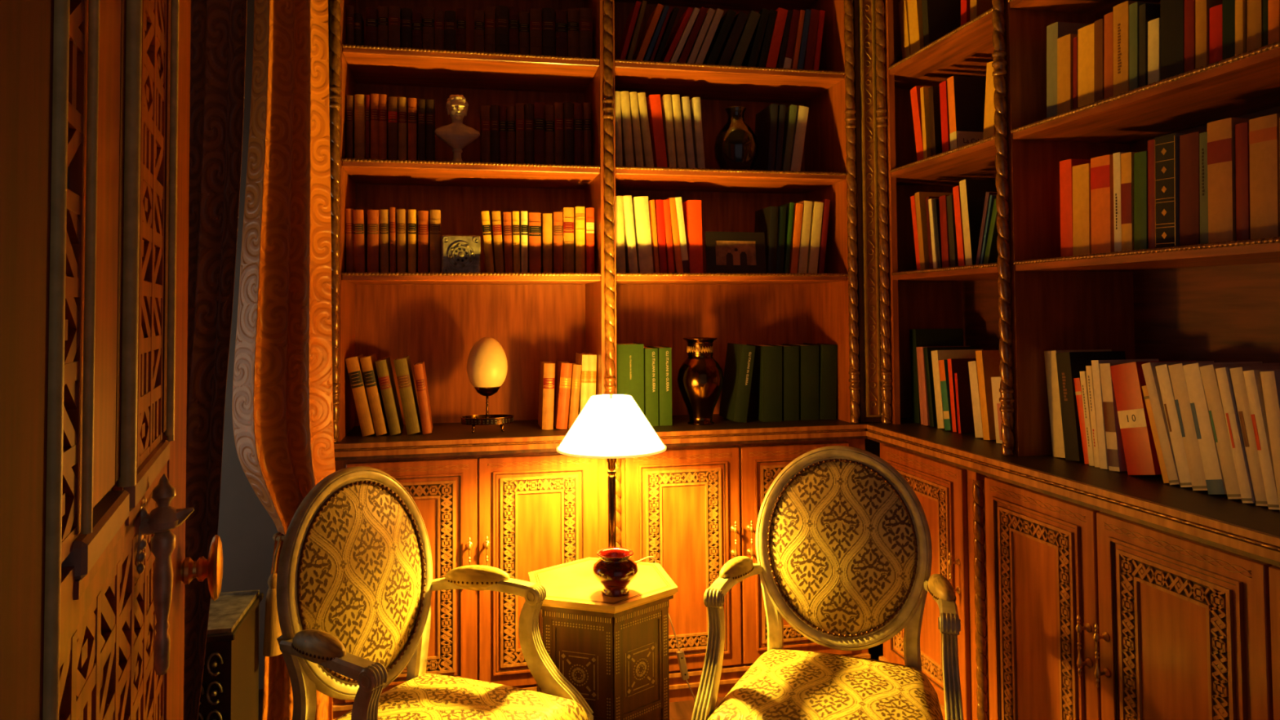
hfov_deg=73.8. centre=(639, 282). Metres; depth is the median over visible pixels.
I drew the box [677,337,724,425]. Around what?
brass vase
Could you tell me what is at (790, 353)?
book
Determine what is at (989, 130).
book
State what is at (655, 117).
book
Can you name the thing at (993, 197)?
book
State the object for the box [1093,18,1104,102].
book
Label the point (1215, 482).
book
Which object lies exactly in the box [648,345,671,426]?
book
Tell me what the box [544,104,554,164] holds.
book
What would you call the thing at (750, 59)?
book
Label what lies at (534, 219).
book
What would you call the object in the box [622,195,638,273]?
book
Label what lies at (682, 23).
book
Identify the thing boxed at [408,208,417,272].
book
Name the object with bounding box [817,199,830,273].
book
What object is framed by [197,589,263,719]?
base cabinet
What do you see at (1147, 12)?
book
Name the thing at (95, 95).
door
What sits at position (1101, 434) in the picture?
book
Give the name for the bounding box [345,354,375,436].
book
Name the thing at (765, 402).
book
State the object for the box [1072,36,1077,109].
book
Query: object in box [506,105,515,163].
book
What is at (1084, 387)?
print
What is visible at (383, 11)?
book
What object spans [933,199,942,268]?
book
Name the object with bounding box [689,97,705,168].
book
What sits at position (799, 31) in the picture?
book
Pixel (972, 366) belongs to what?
book
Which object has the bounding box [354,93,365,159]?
book
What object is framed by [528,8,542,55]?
book
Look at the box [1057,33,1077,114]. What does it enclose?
book
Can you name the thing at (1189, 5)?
book
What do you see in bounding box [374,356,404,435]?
book
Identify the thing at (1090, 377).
print
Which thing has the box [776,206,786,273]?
book
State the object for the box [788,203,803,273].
book
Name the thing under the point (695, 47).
book
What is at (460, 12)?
book
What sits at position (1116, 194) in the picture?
print
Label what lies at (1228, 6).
book
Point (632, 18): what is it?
book
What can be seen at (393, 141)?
book
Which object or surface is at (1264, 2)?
book
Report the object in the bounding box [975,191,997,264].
book
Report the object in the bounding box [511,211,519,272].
book
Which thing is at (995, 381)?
book
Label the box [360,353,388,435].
book
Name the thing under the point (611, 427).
table lamp
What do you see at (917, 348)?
book
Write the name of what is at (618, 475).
twisted column
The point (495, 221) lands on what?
book
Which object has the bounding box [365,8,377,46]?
book
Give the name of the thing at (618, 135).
book
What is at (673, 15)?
book
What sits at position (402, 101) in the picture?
book
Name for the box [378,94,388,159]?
book
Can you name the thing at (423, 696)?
seat cushion
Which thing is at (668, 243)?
book
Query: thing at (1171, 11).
book
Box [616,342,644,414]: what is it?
book
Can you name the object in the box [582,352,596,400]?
book
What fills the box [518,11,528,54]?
book
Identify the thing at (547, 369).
book
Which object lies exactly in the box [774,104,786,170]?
book
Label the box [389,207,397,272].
book
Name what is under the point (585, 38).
book
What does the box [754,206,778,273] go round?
book
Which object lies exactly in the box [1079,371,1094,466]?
book
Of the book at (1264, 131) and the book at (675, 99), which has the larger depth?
the book at (675, 99)
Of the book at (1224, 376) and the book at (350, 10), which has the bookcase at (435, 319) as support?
the book at (350, 10)
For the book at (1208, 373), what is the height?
0.297 m
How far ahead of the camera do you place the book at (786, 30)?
3.31 m
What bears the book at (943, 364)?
on the countertop
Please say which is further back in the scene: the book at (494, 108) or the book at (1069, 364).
the book at (494, 108)
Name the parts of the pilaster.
rope trim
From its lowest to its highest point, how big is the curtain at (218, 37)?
2.877 m
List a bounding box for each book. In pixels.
[345,208,354,272]
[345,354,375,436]
[346,5,355,44]
[346,95,354,158]
[353,13,364,45]
[353,209,367,272]
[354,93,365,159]
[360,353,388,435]
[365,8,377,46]
[365,94,370,159]
[367,209,380,272]
[369,93,378,159]
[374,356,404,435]
[377,5,388,47]
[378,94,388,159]
[379,208,390,272]
[387,96,398,159]
[388,5,400,47]
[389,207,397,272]
[393,355,422,434]
[396,208,408,272]
[398,97,408,159]
[400,8,412,48]
[408,97,417,160]
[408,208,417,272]
[412,12,422,48]
[413,361,432,434]
[417,99,426,160]
[417,210,430,272]
[422,6,434,48]
[426,99,435,160]
[430,209,441,272]
[434,10,444,49]
[444,10,456,50]
[456,8,466,51]
[474,9,484,52]
[480,105,490,162]
[480,210,493,272]
[484,5,495,52]
[490,104,498,162]
[490,211,504,272]
[495,5,508,53]
[498,105,506,163]
[501,212,512,272]
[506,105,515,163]
[508,6,519,53]
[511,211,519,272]
[515,103,524,163]
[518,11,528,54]
[519,211,528,272]
[524,103,533,164]
[527,212,541,272]
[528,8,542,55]
[533,102,544,164]
[537,360,555,429]
[541,8,555,55]
[541,213,551,273]
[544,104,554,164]
[551,212,563,273]
[553,102,564,164]
[553,360,572,429]
[555,9,567,56]
[559,207,573,273]
[563,102,573,164]
[567,8,578,57]
[567,362,581,428]
[573,102,583,164]
[573,206,585,273]
[575,352,589,416]
[578,8,592,57]
[582,102,591,165]
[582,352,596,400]
[584,208,594,273]
[614,91,622,166]
[615,0,641,59]
[615,195,626,273]
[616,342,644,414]
[620,91,634,166]
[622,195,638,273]
[625,0,647,60]
[628,91,644,167]
[631,195,653,273]
[632,3,663,60]
[636,92,653,167]
[642,4,669,61]
[644,346,658,426]
[645,94,667,167]
[648,6,672,61]
[648,200,659,273]
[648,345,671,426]
[653,7,679,61]
[654,200,667,273]
[659,7,693,62]
[660,94,676,168]
[662,200,675,273]
[666,197,683,273]
[669,7,699,62]
[671,94,686,168]
[675,196,689,273]
[676,6,707,62]
[680,96,695,168]
[682,200,702,273]
[685,8,715,63]
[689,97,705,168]
[693,8,723,64]
[702,8,736,64]
[715,11,747,65]
[719,342,755,422]
[728,10,759,66]
[741,8,769,66]
[746,344,782,422]
[752,103,777,170]
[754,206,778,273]
[755,8,777,67]
[765,7,787,67]
[769,344,799,421]
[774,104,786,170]
[775,9,792,68]
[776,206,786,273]
[779,202,794,273]
[781,104,797,170]
[782,9,799,68]
[782,343,818,420]
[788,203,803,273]
[789,105,808,171]
[790,9,804,69]
[794,200,812,273]
[796,8,811,69]
[803,8,819,70]
[803,342,837,419]
[806,201,823,273]
[812,9,825,70]
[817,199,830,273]
[897,0,911,58]
[906,0,924,53]
[909,328,964,423]
[910,85,930,160]
[910,195,920,270]
[914,191,953,269]
[915,346,923,424]
[918,346,969,425]
[920,86,931,158]
[921,0,960,46]
[923,346,974,426]
[924,196,938,268]
[928,85,942,155]
[928,198,938,268]
[931,349,982,428]
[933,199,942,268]
[937,359,952,430]
[938,195,950,267]
[939,80,950,152]
[946,75,986,150]
[946,195,958,266]
[947,358,976,431]
[952,185,965,266]
[954,373,974,433]
[959,178,996,265]
[960,0,969,25]
[968,360,982,437]
[969,0,992,20]
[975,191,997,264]
[975,350,1000,439]
[979,195,996,264]
[982,61,995,138]
[983,199,998,263]
[991,377,1002,443]
[1044,349,1111,457]
[1046,22,1089,118]
[1055,351,1125,461]
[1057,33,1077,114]
[1059,159,1090,257]
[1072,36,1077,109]
[1072,163,1091,255]
[1073,377,1088,464]
[1077,23,1093,107]
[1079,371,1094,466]
[1085,365,1100,467]
[1090,154,1114,253]
[1091,359,1159,469]
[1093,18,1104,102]
[1099,363,1127,471]
[1104,12,1113,98]
[1110,360,1195,475]
[1112,151,1124,252]
[1113,0,1155,96]
[1120,151,1138,251]
[1128,1,1159,90]
[1133,151,1148,250]
[1138,3,1159,87]
[1141,385,1168,483]
[1142,360,1213,484]
[1147,17,1159,84]
[1147,139,1155,248]
[1154,133,1185,248]
[1155,364,1191,487]
[1160,0,1184,80]
[1168,363,1207,490]
[1179,131,1202,245]
[1182,361,1262,494]
[1184,0,1195,72]
[1195,0,1222,68]
[1199,131,1208,244]
[1199,362,1279,498]
[1207,117,1253,243]
[1208,4,1222,64]
[1215,365,1276,502]
[1222,0,1235,59]
[1229,365,1279,506]
[1235,0,1246,55]
[1235,122,1250,240]
[1243,368,1279,510]
[1246,0,1262,52]
[1248,113,1279,239]
[1259,370,1279,509]
[1262,0,1267,46]
[1267,0,1279,44]
[1279,117,1279,164]
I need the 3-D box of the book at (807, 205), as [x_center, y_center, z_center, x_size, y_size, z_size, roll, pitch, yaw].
[0.620,-0.170,3.393,0.063,0.288,0.197,0,-2,-12]
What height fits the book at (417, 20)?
0.154 m
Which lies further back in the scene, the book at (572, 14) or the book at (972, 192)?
the book at (572, 14)
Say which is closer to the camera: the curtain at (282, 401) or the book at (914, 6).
the curtain at (282, 401)
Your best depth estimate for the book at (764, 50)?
3.30 m
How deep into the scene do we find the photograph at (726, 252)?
3.24 m
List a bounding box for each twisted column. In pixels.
[614,457,621,547]
[968,470,988,719]
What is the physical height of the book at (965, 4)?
0.268 m
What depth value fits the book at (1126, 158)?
2.15 m
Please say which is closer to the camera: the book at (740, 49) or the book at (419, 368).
the book at (419, 368)
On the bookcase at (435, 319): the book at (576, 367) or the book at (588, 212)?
the book at (588, 212)
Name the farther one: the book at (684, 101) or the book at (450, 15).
the book at (684, 101)
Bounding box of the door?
[0,0,222,719]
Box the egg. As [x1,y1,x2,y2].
[466,337,507,387]
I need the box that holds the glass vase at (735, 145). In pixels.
[713,106,758,169]
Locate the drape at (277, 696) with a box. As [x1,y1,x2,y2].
[262,533,333,719]
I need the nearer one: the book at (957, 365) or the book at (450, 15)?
the book at (957, 365)
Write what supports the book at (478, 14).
on the bookcase at (435, 319)
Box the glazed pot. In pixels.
[592,546,638,596]
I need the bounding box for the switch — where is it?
[675,648,688,679]
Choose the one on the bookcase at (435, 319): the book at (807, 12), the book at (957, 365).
the book at (807, 12)
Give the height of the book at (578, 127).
0.258 m
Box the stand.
[460,386,513,432]
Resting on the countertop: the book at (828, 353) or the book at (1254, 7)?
the book at (828, 353)
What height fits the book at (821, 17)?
0.268 m
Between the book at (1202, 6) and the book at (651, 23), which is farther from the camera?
the book at (651, 23)
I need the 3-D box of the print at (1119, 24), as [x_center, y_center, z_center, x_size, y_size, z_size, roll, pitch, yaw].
[1.224,-0.597,2.174,0.001,0.127,0.012,0,0,-12]
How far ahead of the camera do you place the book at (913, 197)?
3.16 m
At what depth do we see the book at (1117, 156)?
2.19 m
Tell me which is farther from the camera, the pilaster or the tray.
the pilaster
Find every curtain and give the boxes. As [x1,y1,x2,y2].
[183,0,247,719]
[231,0,335,719]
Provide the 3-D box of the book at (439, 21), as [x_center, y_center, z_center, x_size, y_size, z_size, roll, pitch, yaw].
[-0.726,-0.883,3.087,0.033,0.167,0.120,0,-2,-12]
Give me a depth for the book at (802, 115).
3.31 m
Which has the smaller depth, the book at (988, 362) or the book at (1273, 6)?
the book at (1273, 6)
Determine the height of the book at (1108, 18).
0.246 m
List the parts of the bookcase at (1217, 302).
panel, rope trim, shelf, rope trim, shelf, rope trim, shelf, shelf, panel, rope trim, shelf, rope trim, shelf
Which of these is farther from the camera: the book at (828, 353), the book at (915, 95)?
the book at (828, 353)
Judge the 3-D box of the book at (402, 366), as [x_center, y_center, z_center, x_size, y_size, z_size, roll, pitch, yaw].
[-0.835,0.402,3.069,0.091,0.268,0.184,0,-2,-12]
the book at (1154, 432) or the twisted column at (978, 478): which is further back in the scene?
the twisted column at (978, 478)
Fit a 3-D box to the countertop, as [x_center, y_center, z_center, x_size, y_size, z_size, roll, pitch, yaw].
[0.312,0.529,2.266,2.446,0.054,2.500,0,-2,-12]
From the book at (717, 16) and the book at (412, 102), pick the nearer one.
the book at (412, 102)
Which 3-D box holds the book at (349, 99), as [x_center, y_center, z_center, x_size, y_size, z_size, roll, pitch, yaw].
[-1.024,-0.529,3.030,0.022,0.236,0.158,0,-2,-12]
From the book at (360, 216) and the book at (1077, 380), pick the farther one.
the book at (360, 216)
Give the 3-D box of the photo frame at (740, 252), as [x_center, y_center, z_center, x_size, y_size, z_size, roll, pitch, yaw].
[0.359,-0.110,3.260,0.236,0.163,0.070,0,-2,-14]
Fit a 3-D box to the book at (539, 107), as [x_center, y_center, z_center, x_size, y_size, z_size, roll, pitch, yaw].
[-0.388,-0.536,3.225,0.038,0.253,0.173,0,-2,-12]
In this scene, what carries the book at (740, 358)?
on the countertop
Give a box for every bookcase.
[328,0,860,442]
[874,0,1279,456]
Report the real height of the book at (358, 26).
0.140 m
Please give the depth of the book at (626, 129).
3.16 m
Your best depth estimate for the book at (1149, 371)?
2.08 m
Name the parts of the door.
panel rail, plate, lotus arm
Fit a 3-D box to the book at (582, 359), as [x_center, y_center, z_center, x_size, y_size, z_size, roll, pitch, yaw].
[-0.219,0.402,3.199,0.040,0.268,0.181,0,-2,-12]
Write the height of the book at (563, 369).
0.241 m
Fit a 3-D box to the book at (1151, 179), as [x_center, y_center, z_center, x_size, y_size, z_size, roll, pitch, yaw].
[1.336,-0.211,2.101,0.177,0.274,0.022,0,0,-12]
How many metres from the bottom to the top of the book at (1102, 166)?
0.263 m
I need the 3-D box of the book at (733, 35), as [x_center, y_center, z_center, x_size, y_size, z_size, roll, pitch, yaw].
[0.338,-0.918,3.336,0.128,0.239,0.161,0,-2,-12]
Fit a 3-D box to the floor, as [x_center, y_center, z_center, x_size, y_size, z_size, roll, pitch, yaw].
[0.003,1.464,1.151,3.720,0.050,4.750,0,-2,-12]
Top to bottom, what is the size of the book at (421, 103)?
0.233 m
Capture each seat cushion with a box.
[335,673,588,719]
[706,648,943,719]
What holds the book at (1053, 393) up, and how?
on the countertop
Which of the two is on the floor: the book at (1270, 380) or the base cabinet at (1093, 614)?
the base cabinet at (1093, 614)
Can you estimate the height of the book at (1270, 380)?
0.292 m
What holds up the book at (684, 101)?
on the bookcase at (435, 319)
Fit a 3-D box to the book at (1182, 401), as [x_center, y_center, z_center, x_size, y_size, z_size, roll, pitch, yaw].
[1.373,0.338,2.017,0.188,0.294,0.101,0,-2,-12]
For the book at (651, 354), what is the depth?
3.16 m
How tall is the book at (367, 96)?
0.241 m
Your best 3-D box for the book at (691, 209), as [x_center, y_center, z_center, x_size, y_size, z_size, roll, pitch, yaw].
[0.191,-0.167,3.294,0.051,0.281,0.184,-1,-2,-12]
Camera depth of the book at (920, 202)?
3.12 m
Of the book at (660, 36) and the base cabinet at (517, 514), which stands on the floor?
the base cabinet at (517, 514)
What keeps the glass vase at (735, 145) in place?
on the bookcase at (435, 319)
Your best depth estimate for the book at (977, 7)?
2.80 m
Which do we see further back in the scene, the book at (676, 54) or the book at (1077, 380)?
the book at (676, 54)
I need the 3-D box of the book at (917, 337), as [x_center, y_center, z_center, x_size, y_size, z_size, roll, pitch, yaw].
[1.125,0.351,3.218,0.199,0.352,0.064,0,-2,-12]
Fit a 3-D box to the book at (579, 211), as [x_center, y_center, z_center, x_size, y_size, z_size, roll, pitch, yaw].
[-0.235,-0.150,3.191,0.034,0.248,0.176,0,-2,-12]
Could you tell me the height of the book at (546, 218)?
0.221 m
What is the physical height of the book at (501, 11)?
0.199 m
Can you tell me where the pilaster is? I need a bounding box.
[852,0,882,422]
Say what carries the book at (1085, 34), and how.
on the bookcase at (1217, 302)
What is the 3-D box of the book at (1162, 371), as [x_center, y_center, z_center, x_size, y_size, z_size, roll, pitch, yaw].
[1.368,0.342,2.058,0.192,0.290,0.100,0,-2,-12]
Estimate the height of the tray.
0.024 m
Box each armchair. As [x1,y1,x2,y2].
[276,466,593,719]
[691,445,963,719]
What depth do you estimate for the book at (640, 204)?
3.16 m
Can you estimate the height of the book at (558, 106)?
0.257 m
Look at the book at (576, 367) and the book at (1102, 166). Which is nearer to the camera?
the book at (1102, 166)
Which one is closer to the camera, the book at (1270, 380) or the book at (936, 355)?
the book at (1270, 380)
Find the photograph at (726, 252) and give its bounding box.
[715,240,756,265]
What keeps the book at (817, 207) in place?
on the bookcase at (435, 319)
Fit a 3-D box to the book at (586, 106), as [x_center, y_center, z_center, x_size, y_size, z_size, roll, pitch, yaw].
[-0.213,-0.539,3.268,0.028,0.261,0.182,0,-2,-12]
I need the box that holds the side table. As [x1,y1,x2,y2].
[528,557,677,719]
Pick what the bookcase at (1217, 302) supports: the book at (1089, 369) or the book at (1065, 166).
the book at (1065, 166)
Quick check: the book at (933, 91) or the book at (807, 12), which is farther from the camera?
the book at (807, 12)
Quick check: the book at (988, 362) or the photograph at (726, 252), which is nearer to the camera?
the book at (988, 362)
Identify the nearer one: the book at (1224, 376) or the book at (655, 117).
the book at (1224, 376)
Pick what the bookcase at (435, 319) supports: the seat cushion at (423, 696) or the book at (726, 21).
the book at (726, 21)
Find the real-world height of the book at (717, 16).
0.247 m
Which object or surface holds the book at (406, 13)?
on the bookcase at (435, 319)
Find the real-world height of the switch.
0.093 m
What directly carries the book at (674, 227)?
on the bookcase at (435, 319)
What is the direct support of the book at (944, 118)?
on the bookcase at (1217, 302)
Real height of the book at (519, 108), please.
0.246 m
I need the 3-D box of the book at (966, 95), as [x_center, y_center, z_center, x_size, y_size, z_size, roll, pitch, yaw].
[1.162,-0.569,2.947,0.188,0.279,0.055,0,-2,-12]
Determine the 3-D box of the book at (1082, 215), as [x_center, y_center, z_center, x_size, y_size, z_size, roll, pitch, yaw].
[1.282,-0.193,2.337,0.173,0.253,0.063,0,-1,-12]
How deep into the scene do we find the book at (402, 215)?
2.98 m
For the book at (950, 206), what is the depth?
2.92 m
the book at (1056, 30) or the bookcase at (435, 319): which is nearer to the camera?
the book at (1056, 30)
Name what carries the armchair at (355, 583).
on the floor
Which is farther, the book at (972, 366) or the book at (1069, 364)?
the book at (972, 366)
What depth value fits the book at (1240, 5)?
1.84 m
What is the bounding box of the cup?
[474,386,500,396]
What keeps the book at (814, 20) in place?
on the bookcase at (435, 319)
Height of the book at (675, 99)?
0.294 m
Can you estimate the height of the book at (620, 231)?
0.291 m
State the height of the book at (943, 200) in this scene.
0.260 m
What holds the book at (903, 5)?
on the bookcase at (1217, 302)
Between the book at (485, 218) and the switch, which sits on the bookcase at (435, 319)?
the book at (485, 218)
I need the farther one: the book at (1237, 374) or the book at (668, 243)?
the book at (668, 243)
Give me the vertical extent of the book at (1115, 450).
0.281 m
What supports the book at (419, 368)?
on the countertop
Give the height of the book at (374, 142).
0.247 m
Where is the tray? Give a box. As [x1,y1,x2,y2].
[460,413,513,425]
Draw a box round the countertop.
[333,413,1279,567]
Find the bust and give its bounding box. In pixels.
[434,94,479,161]
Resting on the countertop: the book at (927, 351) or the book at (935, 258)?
the book at (927, 351)
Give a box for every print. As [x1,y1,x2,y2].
[1062,373,1067,400]
[1082,385,1086,417]
[1088,375,1092,411]
[1115,193,1117,229]
[1117,22,1121,74]
[1201,148,1204,195]
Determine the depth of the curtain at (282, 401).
2.66 m
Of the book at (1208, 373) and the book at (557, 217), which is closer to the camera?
the book at (1208, 373)
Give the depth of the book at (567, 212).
3.11 m
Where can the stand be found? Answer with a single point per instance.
(494, 419)
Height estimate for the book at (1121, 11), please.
0.255 m
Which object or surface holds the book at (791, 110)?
on the bookcase at (435, 319)
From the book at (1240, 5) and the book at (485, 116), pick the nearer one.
the book at (1240, 5)
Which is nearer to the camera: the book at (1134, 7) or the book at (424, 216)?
the book at (1134, 7)
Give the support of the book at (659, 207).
on the bookcase at (435, 319)
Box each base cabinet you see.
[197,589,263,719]
[333,451,621,719]
[620,439,871,702]
[879,442,989,719]
[984,476,1279,719]
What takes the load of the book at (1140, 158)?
on the bookcase at (1217, 302)
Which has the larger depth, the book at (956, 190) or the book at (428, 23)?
the book at (428, 23)
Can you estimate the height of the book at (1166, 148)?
0.275 m
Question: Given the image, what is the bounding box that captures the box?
[441,235,480,272]
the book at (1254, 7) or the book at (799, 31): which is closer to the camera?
the book at (1254, 7)
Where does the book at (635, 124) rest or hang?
on the bookcase at (435, 319)
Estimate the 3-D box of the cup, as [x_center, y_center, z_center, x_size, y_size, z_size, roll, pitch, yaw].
[-0.550,0.385,3.066,0.107,0.052,0.107,0,-2,-12]
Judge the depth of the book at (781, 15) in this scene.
3.30 m
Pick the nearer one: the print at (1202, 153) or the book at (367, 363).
the print at (1202, 153)
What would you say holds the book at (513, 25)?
on the bookcase at (435, 319)
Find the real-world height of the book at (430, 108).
0.234 m
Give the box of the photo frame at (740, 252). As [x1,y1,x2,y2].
[704,231,766,273]
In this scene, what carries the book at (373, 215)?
on the bookcase at (435, 319)
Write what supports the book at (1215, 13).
on the bookcase at (1217, 302)
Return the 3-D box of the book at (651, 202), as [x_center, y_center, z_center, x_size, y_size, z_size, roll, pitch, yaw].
[0.037,-0.165,3.260,0.032,0.279,0.189,0,-2,-12]
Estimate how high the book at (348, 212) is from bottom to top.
0.226 m
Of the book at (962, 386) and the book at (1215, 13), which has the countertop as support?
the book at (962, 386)
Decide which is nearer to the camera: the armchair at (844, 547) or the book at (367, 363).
the armchair at (844, 547)
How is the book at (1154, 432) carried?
on the countertop
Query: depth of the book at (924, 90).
3.09 m
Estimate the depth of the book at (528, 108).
3.14 m
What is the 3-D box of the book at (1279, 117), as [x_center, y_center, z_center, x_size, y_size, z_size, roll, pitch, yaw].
[1.402,-0.213,1.750,0.167,0.252,0.046,0,0,-12]
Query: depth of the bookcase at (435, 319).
3.30 m
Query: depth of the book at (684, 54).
3.23 m
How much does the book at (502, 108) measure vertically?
0.236 m
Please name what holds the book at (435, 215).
on the bookcase at (435, 319)
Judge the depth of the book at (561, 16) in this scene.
3.12 m
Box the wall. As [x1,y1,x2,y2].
[217,0,879,689]
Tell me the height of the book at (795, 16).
0.263 m
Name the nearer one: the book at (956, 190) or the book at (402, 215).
the book at (956, 190)
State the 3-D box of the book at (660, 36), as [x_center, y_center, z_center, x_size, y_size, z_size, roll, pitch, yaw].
[0.059,-0.919,3.286,0.097,0.241,0.164,0,-2,-12]
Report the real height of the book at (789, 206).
0.280 m
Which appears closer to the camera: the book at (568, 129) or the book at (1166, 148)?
the book at (1166, 148)
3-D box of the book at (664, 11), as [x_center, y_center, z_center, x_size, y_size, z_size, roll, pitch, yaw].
[0.041,-0.921,3.287,0.109,0.245,0.175,0,-2,-12]
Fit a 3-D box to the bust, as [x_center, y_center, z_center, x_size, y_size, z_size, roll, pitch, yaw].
[-0.656,-0.544,3.061,0.149,0.264,0.088,-1,-2,5]
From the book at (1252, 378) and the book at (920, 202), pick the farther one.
the book at (920, 202)
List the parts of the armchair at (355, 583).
leg, arm rail, frame, nailhead trim, leg, arm rail, leg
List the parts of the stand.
stem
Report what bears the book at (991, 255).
on the bookcase at (1217, 302)
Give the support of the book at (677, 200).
on the bookcase at (435, 319)
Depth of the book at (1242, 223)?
1.84 m
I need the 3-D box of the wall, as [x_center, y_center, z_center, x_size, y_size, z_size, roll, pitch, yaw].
[-0.487,0.020,3.476,3.720,3.000,0.100,0,-2,-12]
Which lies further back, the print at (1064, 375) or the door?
the print at (1064, 375)
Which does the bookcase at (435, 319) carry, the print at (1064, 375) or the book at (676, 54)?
the book at (676, 54)
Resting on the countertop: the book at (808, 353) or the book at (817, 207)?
the book at (808, 353)
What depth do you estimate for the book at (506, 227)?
3.06 m
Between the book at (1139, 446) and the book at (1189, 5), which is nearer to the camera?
the book at (1189, 5)
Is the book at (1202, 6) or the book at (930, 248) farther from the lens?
the book at (930, 248)
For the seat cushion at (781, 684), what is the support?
on the armchair at (844, 547)
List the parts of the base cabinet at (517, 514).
door, panel moulding, pull handle, pull handle, door, panel moulding, cabinet stile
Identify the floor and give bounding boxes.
[258,643,883,719]
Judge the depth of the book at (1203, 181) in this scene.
1.93 m
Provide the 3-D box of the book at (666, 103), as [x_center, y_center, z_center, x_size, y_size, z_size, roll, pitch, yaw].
[0.095,-0.556,3.286,0.048,0.292,0.194,0,-2,-12]
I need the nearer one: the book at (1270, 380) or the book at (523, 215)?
the book at (1270, 380)
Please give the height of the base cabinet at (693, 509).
0.912 m
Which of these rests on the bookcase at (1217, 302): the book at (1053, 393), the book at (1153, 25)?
the book at (1153, 25)
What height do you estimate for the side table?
0.591 m
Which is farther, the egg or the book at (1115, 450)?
the egg
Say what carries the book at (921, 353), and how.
on the countertop
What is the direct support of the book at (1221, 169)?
on the bookcase at (1217, 302)
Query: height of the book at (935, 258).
0.260 m
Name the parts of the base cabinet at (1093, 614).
panel moulding, door, pull handle, pull handle, panel moulding, door, door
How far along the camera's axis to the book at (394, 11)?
3.00 m
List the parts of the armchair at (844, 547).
arm rail, leg, nailhead trim, frame, leg, arm rail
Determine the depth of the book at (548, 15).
3.11 m
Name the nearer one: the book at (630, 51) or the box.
the box
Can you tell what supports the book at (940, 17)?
on the bookcase at (1217, 302)
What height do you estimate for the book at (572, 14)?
0.203 m
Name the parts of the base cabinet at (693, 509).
door, panel moulding, pull handle, pull handle, panel moulding, door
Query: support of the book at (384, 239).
on the bookcase at (435, 319)
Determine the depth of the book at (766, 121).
3.31 m
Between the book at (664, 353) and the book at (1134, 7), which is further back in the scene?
the book at (664, 353)
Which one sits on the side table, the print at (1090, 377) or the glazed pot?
the glazed pot
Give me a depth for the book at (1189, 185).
1.97 m
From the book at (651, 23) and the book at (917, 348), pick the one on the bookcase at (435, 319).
the book at (651, 23)
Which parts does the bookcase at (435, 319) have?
panel, rope trim, shelf, rope trim, shelf, rope trim, shelf, shelf, shelf, rope trim, shelf, rope trim, shelf, rope trim, panel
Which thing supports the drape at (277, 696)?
hanging from the curtain at (282, 401)
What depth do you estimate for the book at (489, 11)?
3.07 m
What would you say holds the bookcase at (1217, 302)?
on the countertop
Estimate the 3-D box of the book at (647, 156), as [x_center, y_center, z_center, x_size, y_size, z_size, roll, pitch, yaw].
[0.003,-0.558,3.275,0.063,0.296,0.200,0,-2,-12]
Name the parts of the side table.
panel, panel, panel, panel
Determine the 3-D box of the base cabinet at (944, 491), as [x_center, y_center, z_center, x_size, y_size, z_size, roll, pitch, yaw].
[1.145,1.032,2.900,0.452,0.914,0.674,0,-2,-12]
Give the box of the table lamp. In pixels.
[556,392,695,701]
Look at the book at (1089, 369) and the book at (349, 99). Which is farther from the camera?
the book at (349, 99)
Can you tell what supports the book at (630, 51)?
on the bookcase at (435, 319)

